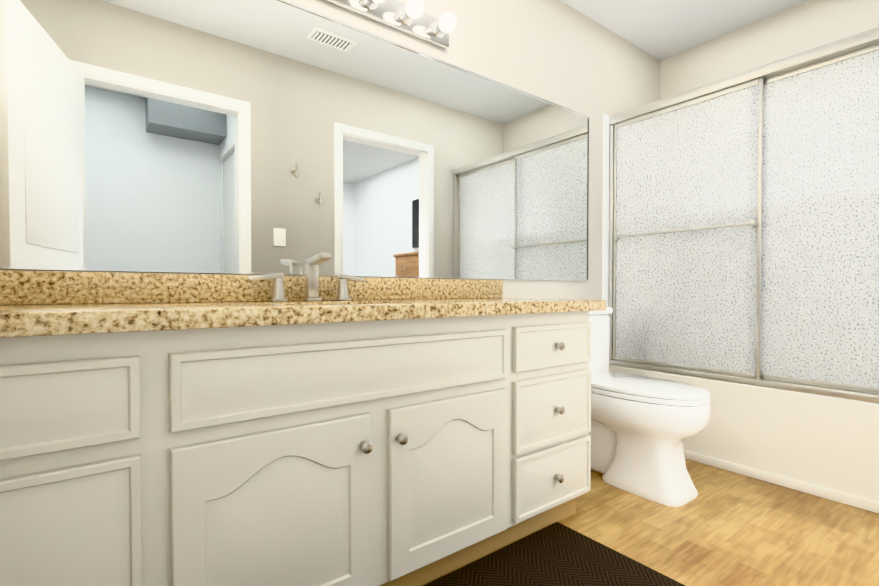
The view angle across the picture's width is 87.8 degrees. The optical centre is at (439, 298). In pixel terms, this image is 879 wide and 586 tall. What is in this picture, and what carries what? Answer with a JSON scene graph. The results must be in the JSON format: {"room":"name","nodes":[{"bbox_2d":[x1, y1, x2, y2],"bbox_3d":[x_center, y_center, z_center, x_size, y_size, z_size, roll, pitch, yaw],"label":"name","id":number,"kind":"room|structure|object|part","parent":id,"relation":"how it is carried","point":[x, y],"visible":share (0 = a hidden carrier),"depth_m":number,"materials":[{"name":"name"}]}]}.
{"room":"bathroom","nodes":[
{"label":"bathroom","id":0,"kind":"room"},
{"bbox_2d":[0,270,502,303],"bbox_3d":[-0.507,-0.035,1.611,2.032,0.087,0.021,-1,1,-37],"label":"backsplash","id":1,"kind":"structure","parent":0,"relation":"attached to","point":[16,287],"depth_m":1.38,"materials":[{"name":"beige stone"}]},
{"bbox_2d":[0,0,659,364],"bbox_3d":[0.068,-0.379,2.114,3.770,2.470,0.110,-1,1,-37],"label":"wall","id":2,"kind":"structure","parent":0,"point":[286,137],"depth_m":1.64,"materials":[{"name":"beige paint"}]},
{"bbox_2d":[322,0,455,49],"bbox_3d":[-0.451,-1.136,1.563,1.302,0.106,0.138,-1,1,-37],"label":"light bar","id":3,"kind":"object","parent":2,"relation":"attached to","point":[412,18],"visible":1,"depth_m":1.83,"materials":[{"name":"silver metal"}]},
{"bbox_2d":[427,459,878,585],"bbox_3d":[0.554,0.892,1.494,3.770,0.050,1.720,-1,1,-37],"label":"floor","id":4,"kind":"structure","parent":0,"point":[725,528],"depth_m":1.68,"materials":[{"name":"brown wood"}]},
{"bbox_2d":[0,308,605,585],"bbox_3d":[-0.354,0.461,1.380,1.987,0.815,0.588,-1,1,-37],"label":"bathroom vanity","id":5,"kind":"object","parent":4,"relation":"on","point":[224,430],"depth_m":1.06,"materials":[{"name":"beige paint"}]},
{"bbox_2d":[0,296,605,327],"bbox_3d":[-0.338,0.034,1.388,2.032,0.040,0.582,-1,1,-37],"label":"countertop","id":6,"kind":"structure","parent":5,"relation":"on","point":[174,312],"depth_m":1.05,"materials":[{"name":"beige stone"}]},
{"bbox_2d":[244,252,367,299],"bbox_3d":[-0.410,-0.069,1.534,0.414,0.161,0.150,-1,1,-37],"label":"faucet","id":7,"kind":"object","parent":6,"relation":"on","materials":[{"name":"silver metal"}]},
{"bbox_2d":[423,522,684,585],"bbox_3d":[0.019,0.870,1.028,1.555,0.008,0.625,-1,1,-37],"label":"bath mat","id":8,"kind":"object","parent":4,"relation":"on","point":[556,554],"visible":1,"depth_m":1.46,"materials":[{"name":"brown fabric"}]},
{"bbox_2d":[589,307,710,506],"bbox_3d":[0.865,0.453,2.178,0.440,0.803,0.774,-1,1,-37],"label":"toilet","id":9,"kind":"object","parent":4,"relation":"on","point":[643,428],"visible":0.65,"depth_m":1.98,"materials":[{"name":"white ceramic"}]},
{"bbox_3d":[0.718,0.295,2.368,0.440,0.493,0.290,-1,1,-37],"label":"tank","id":10,"kind":"part","parent":9,"relation":"part of","materials":[{"name":"white ceramic"}]},
{"bbox_3d":[0.927,0.409,2.095,0.374,0.045,0.564,-1,1,-37],"label":"seat","id":11,"kind":"part","parent":9,"relation":"part of","materials":[{"name":"white plastic"}]},
{"bbox_2d":[602,27,878,513],"bbox_3d":[1.707,-0.128,2.352,0.674,1.960,1.519,-1,1,-37],"label":"shower enclosure","id":12,"kind":"object","parent":4,"relation":"on","point":[740,253],"visible":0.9,"depth_m":2.16,"materials":[{"name":"glass"}]},
{"bbox_2d":[561,0,808,60],"bbox_3d":[0.554,-1.628,1.452,3.770,0.050,1.720,-1,1,-37],"label":"ceiling","id":13,"kind":"structure","parent":0,"point":[660,30],"depth_m":2.64,"materials":[{"name":"white paint"}]},
{"bbox_2d":[660,0,878,99],"bbox_3d":[2.016,-0.387,2.582,0.100,2.470,1.520,-1,1,-37],"label":"wall","id":14,"kind":"structure","parent":0,"point":[805,26],"depth_m":2.64,"materials":[{"name":"beige paint"}]}
]}

